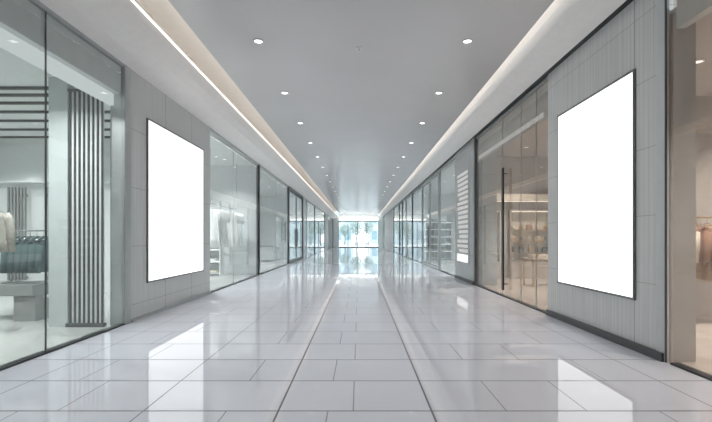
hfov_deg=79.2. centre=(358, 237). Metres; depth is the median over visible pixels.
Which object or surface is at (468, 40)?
recessed light
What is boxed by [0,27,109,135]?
ceiling
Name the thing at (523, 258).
display table
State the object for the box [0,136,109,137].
slat
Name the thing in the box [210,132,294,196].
ceiling
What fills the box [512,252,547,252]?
shelf
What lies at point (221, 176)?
wall
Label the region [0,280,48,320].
bench
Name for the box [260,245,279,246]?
countertop
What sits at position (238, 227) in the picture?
dress
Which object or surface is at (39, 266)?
coat
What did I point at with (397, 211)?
window
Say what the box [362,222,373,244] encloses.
tree
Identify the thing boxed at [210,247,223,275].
shelf unit
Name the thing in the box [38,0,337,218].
soffit
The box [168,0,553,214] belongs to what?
ceiling
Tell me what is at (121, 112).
post
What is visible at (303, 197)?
pier
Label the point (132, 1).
light
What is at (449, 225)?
shelf unit
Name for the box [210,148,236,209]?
rail
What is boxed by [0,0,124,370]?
window
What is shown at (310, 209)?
window
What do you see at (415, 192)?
window
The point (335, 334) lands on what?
floor
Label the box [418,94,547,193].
ceiling
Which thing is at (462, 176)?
sign
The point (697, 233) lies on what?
shirt
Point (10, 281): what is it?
rack
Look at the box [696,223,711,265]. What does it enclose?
shirt
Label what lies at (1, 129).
slat
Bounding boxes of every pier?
[299,197,304,258]
[325,213,327,250]
[385,209,392,251]
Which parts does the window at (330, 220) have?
glass pane, glass pane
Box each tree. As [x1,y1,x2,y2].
[340,223,349,244]
[349,222,361,245]
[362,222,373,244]
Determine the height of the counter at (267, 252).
1.000 m
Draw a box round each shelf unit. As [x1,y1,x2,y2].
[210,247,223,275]
[419,222,452,259]
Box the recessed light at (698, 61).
[696,59,705,63]
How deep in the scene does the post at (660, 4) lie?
5.24 m
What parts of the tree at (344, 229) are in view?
crown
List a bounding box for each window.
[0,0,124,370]
[210,128,259,292]
[260,165,288,274]
[305,198,316,257]
[316,207,324,252]
[328,215,332,248]
[382,216,384,247]
[393,201,401,254]
[402,193,411,258]
[412,184,421,262]
[439,156,454,275]
[476,76,547,313]
[670,0,711,380]
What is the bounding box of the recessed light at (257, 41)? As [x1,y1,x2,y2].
[252,38,263,43]
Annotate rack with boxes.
[1,230,48,283]
[696,217,711,218]
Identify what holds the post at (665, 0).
on the floor
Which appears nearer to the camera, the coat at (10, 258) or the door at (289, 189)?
the coat at (10, 258)
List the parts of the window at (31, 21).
sill, head rail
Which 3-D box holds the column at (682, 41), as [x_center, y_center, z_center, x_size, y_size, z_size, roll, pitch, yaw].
[3.935,-0.610,5.280,0.310,4.220,0.120,0,0,0]
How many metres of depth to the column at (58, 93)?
7.26 m
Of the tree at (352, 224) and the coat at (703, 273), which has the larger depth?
the tree at (352, 224)
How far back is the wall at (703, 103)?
8.24 m
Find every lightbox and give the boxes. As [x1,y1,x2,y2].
[146,118,203,282]
[557,69,635,299]
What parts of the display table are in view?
leg, leg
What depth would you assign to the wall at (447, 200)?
29.98 m
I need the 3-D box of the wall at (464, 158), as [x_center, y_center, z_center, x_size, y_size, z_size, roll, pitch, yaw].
[4.035,-0.850,15.060,0.730,4.700,2.680,0,0,0]
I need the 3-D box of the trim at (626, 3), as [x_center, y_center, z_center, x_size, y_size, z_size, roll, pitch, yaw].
[3.790,-3.240,30.000,0.420,0.080,76.000,0,0,0]
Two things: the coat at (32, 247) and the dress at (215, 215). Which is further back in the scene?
the dress at (215, 215)
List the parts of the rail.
rod, rod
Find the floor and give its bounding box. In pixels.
[0,247,711,421]
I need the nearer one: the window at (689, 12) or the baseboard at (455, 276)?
the window at (689, 12)
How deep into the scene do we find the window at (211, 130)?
17.40 m
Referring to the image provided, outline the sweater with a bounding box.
[527,255,538,257]
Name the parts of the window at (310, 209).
glass pane, glass pane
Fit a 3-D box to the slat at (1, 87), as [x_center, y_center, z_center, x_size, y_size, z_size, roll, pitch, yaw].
[-7.900,-2.695,7.740,5.200,0.050,0.060,0,0,0]
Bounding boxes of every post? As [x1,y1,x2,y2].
[110,65,131,324]
[474,137,481,284]
[656,0,668,361]
[665,0,666,362]
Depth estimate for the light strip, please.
11.47 m
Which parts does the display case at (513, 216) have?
panel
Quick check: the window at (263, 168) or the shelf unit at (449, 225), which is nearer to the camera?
the window at (263, 168)
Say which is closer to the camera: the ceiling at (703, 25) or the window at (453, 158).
the ceiling at (703, 25)
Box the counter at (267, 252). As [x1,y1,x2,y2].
[260,245,279,260]
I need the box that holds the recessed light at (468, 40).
[462,38,472,43]
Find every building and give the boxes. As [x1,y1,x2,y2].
[335,212,352,243]
[369,214,378,243]
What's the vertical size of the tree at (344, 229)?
4.833 m
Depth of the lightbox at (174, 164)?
9.29 m
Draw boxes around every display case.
[497,210,500,278]
[507,210,547,278]
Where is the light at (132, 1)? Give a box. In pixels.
[130,0,337,215]
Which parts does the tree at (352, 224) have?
crown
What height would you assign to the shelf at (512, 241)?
0.020 m
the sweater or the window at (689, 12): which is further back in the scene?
the sweater
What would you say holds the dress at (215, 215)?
hanging from the rail
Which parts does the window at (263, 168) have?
sill, head rail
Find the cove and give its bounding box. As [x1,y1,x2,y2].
[134,0,331,208]
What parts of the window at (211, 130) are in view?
head rail, sill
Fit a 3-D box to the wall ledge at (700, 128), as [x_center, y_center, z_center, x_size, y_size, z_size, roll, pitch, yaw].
[6.100,-2.070,8.110,3.800,0.140,0.260,0,0,0]
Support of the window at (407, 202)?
in the wall at (447, 200)
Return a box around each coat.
[0,211,14,251]
[0,235,20,272]
[6,229,27,272]
[13,231,33,272]
[20,236,40,272]
[27,229,47,272]
[34,236,48,272]
[696,216,711,281]
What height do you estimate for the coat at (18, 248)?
0.804 m
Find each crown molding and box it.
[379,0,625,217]
[497,194,547,201]
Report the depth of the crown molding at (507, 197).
15.82 m
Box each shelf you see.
[512,241,547,241]
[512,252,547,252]
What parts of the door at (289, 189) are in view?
glass pane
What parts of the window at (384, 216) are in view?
glass pane, glass pane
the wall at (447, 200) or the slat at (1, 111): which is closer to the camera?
the slat at (1, 111)
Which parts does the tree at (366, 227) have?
crown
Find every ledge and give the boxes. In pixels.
[338,220,378,220]
[696,124,711,133]
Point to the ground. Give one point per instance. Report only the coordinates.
(360, 244)
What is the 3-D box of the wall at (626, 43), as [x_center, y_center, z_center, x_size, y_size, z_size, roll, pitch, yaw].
[3.860,-0.850,6.880,0.320,4.700,3.080,0,0,0]
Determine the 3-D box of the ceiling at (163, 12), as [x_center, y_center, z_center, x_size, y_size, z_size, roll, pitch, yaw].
[-0.050,-4.185,30.000,9.100,0.130,76.000,0,0,0]
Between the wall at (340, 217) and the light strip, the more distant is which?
the wall at (340, 217)
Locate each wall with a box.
[0,138,109,292]
[132,70,209,318]
[210,164,255,274]
[260,197,298,258]
[333,215,382,246]
[418,194,454,259]
[455,138,496,284]
[497,157,547,277]
[548,0,676,349]
[696,96,711,315]
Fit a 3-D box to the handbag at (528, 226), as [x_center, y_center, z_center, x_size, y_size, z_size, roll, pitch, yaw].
[6.350,-0.471,16.058,0.216,0.321,0.099,0,0,0]
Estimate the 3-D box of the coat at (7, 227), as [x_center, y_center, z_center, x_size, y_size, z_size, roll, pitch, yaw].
[-5.620,-0.185,6.500,0.665,0.804,0.180,0,0,-32]
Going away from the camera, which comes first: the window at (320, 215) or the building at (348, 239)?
the window at (320, 215)
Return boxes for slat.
[0,86,48,89]
[0,93,48,96]
[0,102,48,104]
[0,110,109,113]
[0,119,109,121]
[0,128,109,130]
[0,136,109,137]
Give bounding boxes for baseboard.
[132,291,210,321]
[454,275,473,284]
[546,309,663,361]
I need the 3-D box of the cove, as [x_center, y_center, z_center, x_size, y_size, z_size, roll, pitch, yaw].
[-3.870,-3.640,30.000,0.060,0.960,76.000,0,0,0]
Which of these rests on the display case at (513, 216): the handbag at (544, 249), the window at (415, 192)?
the handbag at (544, 249)
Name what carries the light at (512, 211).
attached to the display case at (513, 216)
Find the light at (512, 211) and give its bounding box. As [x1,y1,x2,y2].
[512,211,547,211]
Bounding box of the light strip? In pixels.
[0,180,109,183]
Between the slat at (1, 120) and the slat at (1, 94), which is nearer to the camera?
the slat at (1, 94)
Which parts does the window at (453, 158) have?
head rail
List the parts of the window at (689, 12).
sill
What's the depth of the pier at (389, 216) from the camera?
51.88 m
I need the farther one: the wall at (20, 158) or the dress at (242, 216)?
the dress at (242, 216)
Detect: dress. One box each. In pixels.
[210,203,221,247]
[215,207,224,246]
[218,208,226,246]
[221,205,229,246]
[227,209,239,245]
[234,208,241,245]
[237,212,243,245]
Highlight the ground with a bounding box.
[339,242,377,246]
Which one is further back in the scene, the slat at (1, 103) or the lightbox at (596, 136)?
the slat at (1, 103)
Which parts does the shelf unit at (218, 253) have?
panel, panel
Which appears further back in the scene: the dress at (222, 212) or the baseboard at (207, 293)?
the dress at (222, 212)
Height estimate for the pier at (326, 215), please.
4.500 m
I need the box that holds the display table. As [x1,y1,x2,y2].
[522,257,547,286]
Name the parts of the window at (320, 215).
glass pane, glass pane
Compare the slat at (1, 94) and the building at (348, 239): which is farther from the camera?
the building at (348, 239)
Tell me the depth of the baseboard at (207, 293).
9.03 m
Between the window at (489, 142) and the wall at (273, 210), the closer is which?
the window at (489, 142)
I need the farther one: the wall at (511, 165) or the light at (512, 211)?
the wall at (511, 165)
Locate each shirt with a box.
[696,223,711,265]
[696,227,699,266]
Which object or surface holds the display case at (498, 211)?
on the floor
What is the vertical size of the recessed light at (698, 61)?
0.014 m
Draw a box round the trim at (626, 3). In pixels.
[382,0,633,217]
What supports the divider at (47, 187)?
on the floor
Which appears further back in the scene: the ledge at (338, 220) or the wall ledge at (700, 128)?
the ledge at (338, 220)
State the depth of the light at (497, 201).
15.84 m
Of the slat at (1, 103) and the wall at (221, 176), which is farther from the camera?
the wall at (221, 176)
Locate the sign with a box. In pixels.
[457,166,468,264]
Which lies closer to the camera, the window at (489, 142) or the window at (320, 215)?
the window at (489, 142)
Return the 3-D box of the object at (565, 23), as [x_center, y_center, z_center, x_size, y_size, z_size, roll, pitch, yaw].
[3.340,-3.650,30.000,0.480,0.940,76.000,0,0,0]
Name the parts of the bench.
leg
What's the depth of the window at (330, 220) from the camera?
61.49 m
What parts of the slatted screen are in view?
rail, rail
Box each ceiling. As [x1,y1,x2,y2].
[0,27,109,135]
[138,0,337,211]
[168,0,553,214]
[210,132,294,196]
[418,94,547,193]
[670,6,711,95]
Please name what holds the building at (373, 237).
on the ground
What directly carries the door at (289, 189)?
in the wall at (273, 210)
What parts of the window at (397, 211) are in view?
glass pane, glass pane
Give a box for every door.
[287,186,302,263]
[338,221,377,246]
[422,169,440,269]
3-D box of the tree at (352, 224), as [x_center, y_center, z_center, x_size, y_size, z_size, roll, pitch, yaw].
[-0.628,-1.225,83.949,2.724,5.499,2.632,0,0,0]
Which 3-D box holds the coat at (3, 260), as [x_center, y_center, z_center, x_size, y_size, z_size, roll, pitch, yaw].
[-6.440,0.240,8.100,0.177,0.804,0.665,0,0,0]
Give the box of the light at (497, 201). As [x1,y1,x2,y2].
[497,201,547,201]
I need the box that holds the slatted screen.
[65,89,106,326]
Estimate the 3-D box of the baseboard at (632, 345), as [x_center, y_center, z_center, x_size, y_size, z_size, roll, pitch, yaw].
[3.700,1.448,6.810,0.080,0.105,3.220,0,0,0]
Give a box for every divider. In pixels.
[7,187,27,279]
[47,187,48,279]
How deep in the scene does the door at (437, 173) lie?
22.25 m
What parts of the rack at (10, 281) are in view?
rail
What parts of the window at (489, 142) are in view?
door handle, sill, head rail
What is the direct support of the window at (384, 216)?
in the wall at (340, 217)
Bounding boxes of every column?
[49,77,73,326]
[669,14,695,361]
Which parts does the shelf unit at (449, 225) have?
panel, panel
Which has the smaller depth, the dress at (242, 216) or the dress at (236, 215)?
the dress at (236, 215)
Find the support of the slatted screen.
on the floor
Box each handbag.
[526,222,531,229]
[541,245,547,251]
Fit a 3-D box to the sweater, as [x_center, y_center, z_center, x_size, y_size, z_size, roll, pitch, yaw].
[5.500,0.575,13.600,0.280,0.089,0.320,0,0,0]
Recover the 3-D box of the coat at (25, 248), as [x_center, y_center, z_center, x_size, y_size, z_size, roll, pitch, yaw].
[-6.065,0.240,8.100,0.177,0.804,0.665,0,0,0]
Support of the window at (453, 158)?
in the wall at (464, 158)
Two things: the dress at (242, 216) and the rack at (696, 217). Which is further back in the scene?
the dress at (242, 216)
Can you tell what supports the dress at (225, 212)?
hanging from the rail
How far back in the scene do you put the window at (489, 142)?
10.24 m
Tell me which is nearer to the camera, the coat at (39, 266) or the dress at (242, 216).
the coat at (39, 266)
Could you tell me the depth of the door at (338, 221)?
67.95 m
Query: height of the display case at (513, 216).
2.550 m
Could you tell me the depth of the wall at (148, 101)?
8.43 m
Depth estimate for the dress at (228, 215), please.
15.05 m
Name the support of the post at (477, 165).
attached to the wall at (464, 158)
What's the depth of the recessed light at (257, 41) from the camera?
7.85 m
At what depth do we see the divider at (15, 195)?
11.49 m

